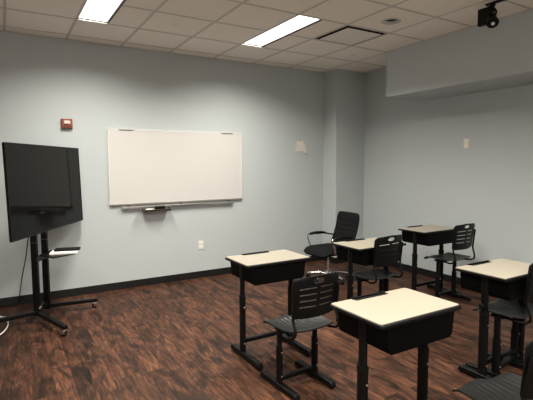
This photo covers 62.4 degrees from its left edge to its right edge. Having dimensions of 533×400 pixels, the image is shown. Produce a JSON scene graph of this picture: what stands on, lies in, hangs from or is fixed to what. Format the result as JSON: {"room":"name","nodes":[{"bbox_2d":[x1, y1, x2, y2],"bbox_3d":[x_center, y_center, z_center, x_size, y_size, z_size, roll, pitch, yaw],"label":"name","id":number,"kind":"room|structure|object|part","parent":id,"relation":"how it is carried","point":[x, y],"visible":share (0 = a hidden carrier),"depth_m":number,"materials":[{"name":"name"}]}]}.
{"room":"classroom","nodes":[
{"label":"classroom","id":0,"kind":"room"},
{"bbox_2d":[0,31,323,297],"bbox_3d":[-1.793,-0.389,5.537,7.618,3.029,0.100,-3,5,-31],"label":"wall","id":1,"kind":"structure","parent":0,"point":[44,81],"depth_m":5.68,"materials":[{"name":"paint"}]},
{"bbox_2d":[61,118,72,128],"bbox_3d":[-2.309,-0.885,5.090,0.122,0.112,0.068,-3,5,-31],"label":"fire alarm","id":2,"kind":"object","parent":1,"relation":"attached to","point":[65,123],"visible":1,"depth_m":5.08,"materials":[{"name":"red plastic"}]},
{"bbox_2d":[0,256,321,306],"bbox_3d":[-2.015,1.091,5.459,6.822,0.094,0.008,-3,5,-31],"label":"baseboard","id":3,"kind":"structure","parent":1,"relation":"attached to","point":[7,301],"depth_m":5.55,"materials":[{"name":"black plastic"}]},
{"bbox_2d":[107,128,242,205],"bbox_3d":[-1.143,-0.442,5.844,1.840,0.949,0.034,-3,5,-31],"label":"whiteboard","id":4,"kind":"object","parent":1,"relation":"attached to","point":[145,167],"visible":1,"depth_m":5.79,"materials":[{"name":"plastic"}]},
{"bbox_3d":[-1.142,0.021,5.884,1.840,0.019,0.030,-3,5,-31],"label":"rail","id":5,"kind":"part","parent":4,"relation":"part of","materials":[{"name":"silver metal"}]},
{"bbox_2d":[121,200,233,208],"bbox_3d":[-1.139,0.056,5.875,1.555,0.048,0.052,-3,5,-31],"label":"rail","id":6,"kind":"object","parent":1,"relation":"attached to","point":[228,201],"visible":1,"depth_m":5.87,"materials":[{"name":"grey metal"}]},
{"bbox_2d":[142,206,170,211],"bbox_3d":[-1.408,0.114,5.642,0.354,0.055,0.092,-3,5,-31],"label":"marker tray","id":7,"kind":"object","parent":6,"relation":"attached to","point":[167,208],"visible":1,"depth_m":5.63,"materials":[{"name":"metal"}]},
{"bbox_2d":[155,206,164,208],"bbox_3d":[-1.369,0.101,5.663,0.124,0.048,0.044,-3,5,-31],"label":"eraser","id":8,"kind":"object","parent":7,"relation":"in","point":[156,207],"visible":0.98,"depth_m":5.64,"materials":[{"name":"black plastic"}]},
{"bbox_2d":[199,241,203,248],"bbox_3d":[-0.904,0.624,6.086,0.072,0.116,0.010,-3,5,-31],"label":"wall outlet","id":9,"kind":"object","parent":1,"relation":"attached to","point":[201,244],"visible":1,"depth_m":6.08,"materials":[{"name":"beige plastic"}]},
{"bbox_2d":[295,138,306,152],"bbox_3d":[0.545,-0.839,6.828,0.239,0.238,0.030,-3,5,-31],"label":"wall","id":10,"kind":"structure","parent":1,"relation":"attached to","point":[300,146],"depth_m":6.83,"materials":[{"name":"paint"}]},
{"bbox_2d":[0,260,532,399],"bbox_3d":[0.343,1.453,2.114,7.618,0.100,8.400,-3,5,-31],"label":"floor","id":11,"kind":"structure","parent":0,"point":[169,340],"depth_m":3.75,"materials":[{"name":"brown wood"}]},
{"bbox_2d":[0,316,8,334],"bbox_3d":[-2.781,1.218,4.361,0.383,0.030,1.024,-5,6,-43],"label":"cable","id":12,"kind":"object","parent":11,"relation":"on","point":[0,316],"visible":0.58,"depth_m":4.24,"materials":[{"name":"white plastic"}]},
{"bbox_2d":[1,237,28,306],"bbox_3d":[-2.629,0.722,4.738,0.654,0.952,0.182,3,5,30],"label":"power cord","id":13,"kind":"object","parent":11,"relation":"on","point":[28,237],"visible":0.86,"depth_m":4.80,"materials":[{"name":"black plastic"}]},
{"bbox_2d":[0,231,97,335],"bbox_3d":[-2.268,0.409,4.455,0.870,1.620,1.028,0,5,-1],"label":"stand","id":14,"kind":"object","parent":11,"relation":"on","point":[44,256],"visible":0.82,"depth_m":4.40,"materials":[{"name":"black metal"}]},
{"bbox_3d":[-2.496,1.148,4.267,0.502,0.038,0.045,-4,6,-42],"label":"leg","id":15,"kind":"part","parent":14,"relation":"part of","materials":[{"name":"black metal"}]},
{"bbox_2d":[2,142,82,242],"bbox_3d":[-2.198,-0.120,4.400,0.076,0.840,1.475,-2,5,0],"label":"television","id":16,"kind":"object","parent":14,"relation":"attached to","point":[43,182],"visible":1,"depth_m":4.19,"materials":[{"name":"black"}]},
{"bbox_3d":[-2.074,1.150,4.228,0.630,0.038,0.045,4,6,41],"label":"leg","id":17,"kind":"part","parent":14,"relation":"part of","materials":[{"name":"black metal"}]},
{"bbox_2d":[39,249,73,258],"bbox_3d":[-2.111,0.546,4.492,0.337,0.012,0.450,0,5,-1],"label":"shelf","id":18,"kind":"object","parent":14,"relation":"attached to","point":[46,254],"depth_m":4.38,"materials":[{"name":"black metal"}]},
{"bbox_2d":[49,250,79,254],"bbox_3d":[-2.067,0.530,4.516,0.260,0.016,0.200,-1,5,-15],"label":"paper stack","id":19,"kind":"object","parent":14,"relation":"on","point":[52,252],"visible":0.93,"depth_m":4.43,"materials":[{"name":"white paper"}]},
{"bbox_3d":[-2.089,1.107,4.749,0.495,0.038,0.045,-2,5,-25],"label":"leg","id":20,"kind":"part","parent":14,"relation":"part of","materials":[{"name":"black metal"}]},
{"bbox_2d":[225,250,310,370],"bbox_3d":[0.051,0.874,3.676,0.635,0.801,0.519,-3,5,-31],"label":"student desk","id":21,"kind":"object","parent":11,"relation":"on","point":[264,267],"visible":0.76,"depth_m":3.57,"materials":[{"name":"black plastic"}]},
{"bbox_3d":[-0.196,0.673,3.552,0.030,0.323,0.054,-3,5,-31],"label":"leg","id":22,"kind":"part","parent":21,"relation":"part of","materials":[{"name":"black metal"}]},
{"bbox_3d":[0.013,0.490,3.686,0.614,0.018,0.410,-3,5,-31],"label":"desk frame","id":23,"kind":"part","parent":21,"relation":"part of","materials":[{"name":"black plastic"}]},
{"bbox_3d":[0.103,0.584,3.524,0.513,0.143,0.006,-3,5,-31],"label":"panel","id":24,"kind":"part","parent":21,"relation":"part of","materials":[{"name":"black plastic"}]},
{"bbox_3d":[0.209,0.652,3.794,0.030,0.323,0.054,-3,5,-31],"label":"leg","id":25,"kind":"part","parent":21,"relation":"part of","materials":[{"name":"black metal"}]},
{"bbox_2d":[260,272,339,399],"bbox_3d":[0.229,0.898,3.125,0.408,0.842,0.470,-3,6,-33],"label":"chair","id":26,"kind":"object","parent":11,"relation":"on","point":[306,319],"visible":0.99,"depth_m":3.02,"materials":[{"name":"black plastic"}]},
{"bbox_3d":[0.089,0.978,3.058,0.026,0.175,0.046,-3,6,-33],"label":"leg","id":27,"kind":"part","parent":26,"relation":"part of","materials":[{"name":"black metal"}]},
{"bbox_3d":[0.222,0.877,3.134,0.408,0.062,0.382,-3,6,-33],"label":"seat","id":28,"kind":"part","parent":26,"relation":"part of","materials":[{"name":"black plastic"}]},
{"bbox_3d":[0.353,0.963,3.227,0.026,0.175,0.046,-3,6,-33],"label":"leg","id":29,"kind":"part","parent":26,"relation":"part of","materials":[{"name":"black metal"}]},
{"bbox_3d":[0.335,0.636,2.936,0.391,0.289,0.072,-3,6,-33],"label":"backrest","id":30,"kind":"part","parent":26,"relation":"part of","materials":[{"name":"black plastic"}]},
{"bbox_2d":[304,211,359,284],"bbox_3d":[0.874,0.632,5.944,0.669,0.905,0.607,-3,5,-31],"label":"office chair","id":31,"kind":"object","parent":11,"relation":"on","point":[347,223],"visible":0.85,"depth_m":5.95,"materials":[{"name":"black fabric"}]},
{"bbox_3d":[0.686,0.994,6.020,0.264,0.052,0.034,2,5,21],"label":"arm","id":32,"kind":"part","parent":31,"relation":"part of","materials":[{"name":"silver metal"}]},
{"bbox_3d":[0.716,0.455,6.156,0.300,0.040,0.055,-3,5,-31],"label":"armrest","id":33,"kind":"part","parent":31,"relation":"part of","materials":[{"name":"black plastic"}]},
{"bbox_3d":[0.818,0.672,5.925,0.500,0.121,0.500,-3,5,-31],"label":"seat","id":34,"kind":"part","parent":31,"relation":"part of","materials":[{"name":"black fabric"}]},
{"bbox_3d":[0.993,0.994,6.004,0.264,0.052,0.034,-1,5,-15],"label":"arm","id":35,"kind":"part","parent":31,"relation":"part of","materials":[{"name":"silver metal"}]},
{"bbox_3d":[0.988,0.491,5.703,0.300,0.040,0.055,-3,5,-31],"label":"armrest","id":36,"kind":"part","parent":31,"relation":"part of","materials":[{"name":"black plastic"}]},
{"bbox_3d":[1.083,0.403,6.063,0.166,0.470,0.460,-3,5,-31],"label":"backrest","id":37,"kind":"part","parent":31,"relation":"part of","materials":[{"name":"black fabric"}]},
{"bbox_2d":[332,237,405,320],"bbox_3d":[1.045,0.818,4.309,0.635,0.801,0.519,-3,5,-31],"label":"student desk","id":38,"kind":"object","parent":11,"relation":"on","point":[357,251],"visible":0.34,"depth_m":4.18,"materials":[{"name":"black plastic"}]},
{"bbox_3d":[0.798,0.617,4.185,0.030,0.323,0.054,-3,5,-31],"label":"leg","id":39,"kind":"part","parent":38,"relation":"part of","materials":[{"name":"black metal"}]},
{"bbox_3d":[1.007,0.434,4.319,0.614,0.018,0.410,-3,5,-31],"label":"desk frame","id":40,"kind":"part","parent":38,"relation":"part of","materials":[{"name":"beige laminate"}]},
{"bbox_3d":[1.097,0.528,4.157,0.513,0.143,0.006,-3,5,-31],"label":"panel","id":41,"kind":"part","parent":38,"relation":"part of","materials":[{"name":"black plastic"}]},
{"bbox_2d":[345,234,402,295],"bbox_3d":[1.025,0.766,4.282,0.408,0.909,0.470,-4,6,-36],"label":"chair","id":42,"kind":"object","parent":11,"relation":"on","point":[375,274],"visible":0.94,"depth_m":4.12,"materials":[{"name":"black plastic"}]},
{"bbox_3d":[0.890,0.857,4.208,0.026,0.220,0.046,-4,6,-36],"label":"leg","id":43,"kind":"part","parent":42,"relation":"part of","materials":[{"name":"black metal"}]},
{"bbox_3d":[1.017,0.734,4.289,0.408,0.062,0.382,-4,6,-36],"label":"seat","id":44,"kind":"part","parent":42,"relation":"part of","materials":[{"name":"black plastic"}]},
{"bbox_3d":[1.144,0.841,4.391,0.026,0.220,0.046,-4,6,-36],"label":"leg","id":45,"kind":"part","parent":42,"relation":"part of","materials":[{"name":"black metal"}]},
{"bbox_3d":[1.140,0.470,4.095,0.391,0.289,0.072,-4,6,-36],"label":"backrest","id":46,"kind":"part","parent":42,"relation":"part of","materials":[{"name":"black plastic"}]},
{"bbox_2d":[330,288,461,399],"bbox_3d":[0.753,0.974,2.427,0.635,0.801,0.519,-3,5,-31],"label":"student desk","id":47,"kind":"object","parent":11,"relation":"on","point":[393,322],"visible":1,"depth_m":2.33,"materials":[{"name":"black plastic"}]},
{"bbox_3d":[0.505,0.773,2.304,0.030,0.323,0.054,-3,5,-31],"label":"leg","id":48,"kind":"part","parent":47,"relation":"part of","materials":[{"name":"black metal"}]},
{"bbox_3d":[0.714,0.590,2.438,0.614,0.018,0.410,-3,5,-31],"label":"desk frame","id":49,"kind":"part","parent":47,"relation":"part of","materials":[{"name":"black plastic"}]},
{"bbox_3d":[0.804,0.684,2.276,0.513,0.143,0.006,-3,5,-31],"label":"panel","id":50,"kind":"part","parent":47,"relation":"part of","materials":[{"name":"black plastic"}]},
{"bbox_2d":[398,225,461,293],"bbox_3d":[1.982,0.736,5.262,0.635,0.801,0.519,-3,5,-31],"label":"student desk","id":51,"kind":"object","parent":11,"relation":"on","point":[426,235],"visible":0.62,"depth_m":5.16,"materials":[{"name":"black plastic"}]},
{"bbox_3d":[1.735,0.535,5.138,0.030,0.323,0.054,-3,5,-31],"label":"leg","id":52,"kind":"part","parent":51,"relation":"part of","materials":[{"name":"black metal"}]},
{"bbox_3d":[1.944,0.352,5.272,0.614,0.018,0.410,-3,5,-31],"label":"desk frame","id":53,"kind":"part","parent":51,"relation":"part of","materials":[{"name":"black plastic"}]},
{"bbox_3d":[2.034,0.446,5.110,0.513,0.143,0.006,-3,5,-31],"label":"panel","id":54,"kind":"part","parent":51,"relation":"part of","materials":[{"name":"black plastic"}]},
{"bbox_2d":[424,223,475,302],"bbox_3d":[2.083,0.698,5.057,0.408,0.909,0.470,-3,6,-34],"label":"chair","id":55,"kind":"object","parent":11,"relation":"on","point":[456,244],"visible":0.94,"depth_m":4.97,"materials":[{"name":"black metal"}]},
{"bbox_3d":[1.945,0.789,4.988,0.026,0.220,0.046,-3,6,-34],"label":"leg","id":56,"kind":"part","parent":55,"relation":"part of","materials":[{"name":"black metal"}]},
{"bbox_3d":[2.076,0.666,5.065,0.408,0.062,0.382,-3,6,-34],"label":"seat","id":57,"kind":"part","parent":55,"relation":"part of","materials":[{"name":"black plastic"}]},
{"bbox_3d":[2.206,0.774,5.162,0.026,0.220,0.046,-3,6,-34],"label":"leg","id":58,"kind":"part","parent":55,"relation":"part of","materials":[{"name":"black metal"}]},
{"bbox_3d":[2.193,0.402,4.867,0.391,0.289,0.072,-3,6,-34],"label":"backrest","id":59,"kind":"part","parent":55,"relation":"part of","materials":[{"name":"black plastic"}]},
{"bbox_2d":[452,340,532,399],"bbox_3d":[1.182,0.976,2.131,0.408,0.842,0.470,-3,5,-26],"label":"chair","id":60,"kind":"object","parent":11,"relation":"on","point":[506,386],"visible":1,"depth_m":2.16,"materials":[{"name":"black plastic"}]},
{"bbox_3d":[1.176,0.955,2.140,0.408,0.062,0.382,-3,5,-26],"label":"seat","id":61,"kind":"part","parent":60,"relation":"part of","materials":[{"name":"black plastic"}]},
{"bbox_3d":[1.267,0.714,1.930,0.391,0.289,0.072,-3,5,-26],"label":"backrest","id":62,"kind":"part","parent":60,"relation":"part of","materials":[{"name":"black plastic"}]},
{"bbox_2d":[455,258,532,378],"bbox_3d":[1.806,0.901,3.264,0.635,0.801,0.519,-3,5,-31],"label":"student desk","id":63,"kind":"object","parent":11,"relation":"on","point":[505,279],"visible":0.73,"depth_m":3.16,"materials":[{"name":"black plastic"}]},
{"bbox_3d":[1.533,0.753,3.129,0.032,0.042,0.042,-3,5,-31],"label":"clamp knob","id":64,"kind":"part","parent":63,"relation":"part of","materials":[{"name":"black plastic"}]},
{"bbox_3d":[1.559,0.700,3.140,0.030,0.323,0.054,-3,5,-31],"label":"leg","id":65,"kind":"part","parent":63,"relation":"part of","materials":[{"name":"black metal"}]},
{"bbox_3d":[1.768,0.517,3.274,0.614,0.018,0.410,-3,5,-31],"label":"desk frame","id":66,"kind":"part","parent":63,"relation":"part of","materials":[{"name":"black plastic"}]},
{"bbox_3d":[1.857,0.611,3.112,0.513,0.143,0.006,-3,5,-31],"label":"panel","id":67,"kind":"part","parent":63,"relation":"part of","materials":[{"name":"black plastic"}]},
{"bbox_2d":[465,263,532,376],"bbox_3d":[1.800,0.847,3.263,0.408,0.909,0.470,-4,6,-39],"label":"chair","id":68,"kind":"object","parent":11,"relation":"on","point":[499,308],"visible":0.91,"depth_m":3.21,"materials":[{"name":"black metal"}]},
{"bbox_3d":[1.669,0.939,3.182,0.026,0.220,0.046,-4,6,-39],"label":"leg","id":69,"kind":"part","parent":68,"relation":"part of","materials":[{"name":"black metal"}]},
{"bbox_3d":[1.792,0.814,3.270,0.408,0.062,0.382,-4,6,-39],"label":"seat","id":70,"kind":"part","parent":68,"relation":"part of","materials":[{"name":"black plastic"}]},
{"bbox_3d":[1.914,0.921,3.378,0.026,0.220,0.046,-4,6,-39],"label":"leg","id":71,"kind":"part","parent":68,"relation":"part of","materials":[{"name":"black metal"}]},
{"bbox_3d":[1.923,0.550,3.083,0.391,0.289,0.072,-4,6,-39],"label":"backrest","id":72,"kind":"part","parent":68,"relation":"part of","materials":[{"name":"black plastic"}]},
{"bbox_2d":[0,0,532,72],"bbox_3d":[0.331,-1.602,1.863,7.418,0.022,8.200,-3,5,-31],"label":"ceiling","id":73,"kind":"structure","parent":0,"point":[214,29],"depth_m":4.54,"materials":[{"name":"tile"}]},
{"bbox_2d":[78,0,125,23],"bbox_3d":[-1.437,-1.770,3.904,0.305,0.029,1.219,-3,5,-31],"label":"recessed light","id":74,"kind":"object","parent":73,"relation":"in","point":[103,11],"visible":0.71,"depth_m":4.15,"materials":[{"name":"white plastic"}]},
{"bbox_2d":[243,15,321,46],"bbox_3d":[0.133,-1.853,4.839,0.305,0.029,1.219,-3,5,-31],"label":"recessed light","id":75,"kind":"object","parent":73,"relation":"in","point":[298,23],"visible":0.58,"depth_m":4.80,"materials":[{"name":"white plastic"}]},
{"bbox_2d":[314,25,389,45],"bbox_3d":[0.943,-1.896,4.965,0.610,0.114,0.610,-3,5,-31],"label":"ceiling vent","id":76,"kind":"object","parent":73,"relation":"in","point":[349,35],"visible":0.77,"depth_m":4.95,"materials":[{"name":"silver metal"}]},
{"bbox_3d":[0.943,-1.842,4.969,0.486,0.006,0.486,-3,5,-31],"label":"panel","id":77,"kind":"part","parent":76,"relation":"part of","materials":[{"name":"white metal"}]},
{"bbox_2d":[381,18,401,24],"bbox_3d":[1.265,-1.865,4.454,0.200,0.119,0.200,-3,5,-31],"label":"recessed light","id":78,"kind":"object","parent":73,"relation":"in","point":[390,21],"visible":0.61,"depth_m":4.49,"materials":[{"name":"grey metal"}]},
{"bbox_2d":[477,0,505,27],"bbox_3d":[2.372,-1.601,3.312,0.130,0.234,1.705,-3,5,-31],"label":"track spotlight","id":79,"kind":"object","parent":73,"relation":"hanging from","point":[487,16],"visible":1,"depth_m":3.93,"materials":[{"name":"black metal"}]},
{"bbox_2d":[323,69,364,257],"bbox_3d":[1.246,-0.520,7.104,0.588,3.009,0.319,-3,5,-31],"label":"wall column","id":80,"kind":"structure","parent":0,"point":[344,90],"depth_m":6.94,"materials":[{"name":"paint"}]},
{"bbox_2d":[322,257,347,263],"bbox_3d":[1.250,0.933,7.218,0.596,0.094,0.327,-3,5,-31],"label":"baseboard","id":81,"kind":"structure","parent":80,"relation":"attached to","point":[332,259],"depth_m":6.98,"materials":[{"name":"black plastic"}]},
{"bbox_2d":[334,187,336,257],"bbox_3d":[1.082,0.352,6.900,0.025,1.116,0.025,-3,5,-31],"label":"trim","id":82,"kind":"structure","parent":80,"relation":"attached to","point":[335,204],"depth_m":6.88,"materials":[{"name":"grey plastic"}]},
{"bbox_2d":[363,68,532,277],"bbox_3d":[3.589,-0.274,3.865,0.100,3.029,8.300,-3,5,-31],"label":"wall","id":83,"kind":"structure","parent":0,"point":[418,168],"depth_m":5.71,"materials":[{"name":"paint"}]},
{"bbox_2d":[390,262,532,303],"bbox_3d":[3.607,1.199,3.860,0.008,0.094,7.873,-3,5,-31],"label":"baseboard","id":84,"kind":"structure","parent":83,"relation":"attached to","point":[421,271],"depth_m":6.15,"materials":[{"name":"black plastic"}]},
{"bbox_2d":[464,139,468,147],"bbox_3d":[2.508,-0.711,5.527,0.016,0.116,0.072,-3,5,-31],"label":"wall switch","id":85,"kind":"object","parent":83,"relation":"attached to","point":[466,141],"visible":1,"depth_m":5.52,"materials":[{"name":"beige plastic"}]},
{"bbox_2d":[386,9,532,100],"bbox_3d":[3.586,-1.410,2.982,0.703,0.580,6.747,-3,5,-31],"label":"soffit","id":86,"kind":"structure","parent":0,"point":[474,59],"depth_m":4.77,"materials":[{"name":"grey paint"}]}
]}

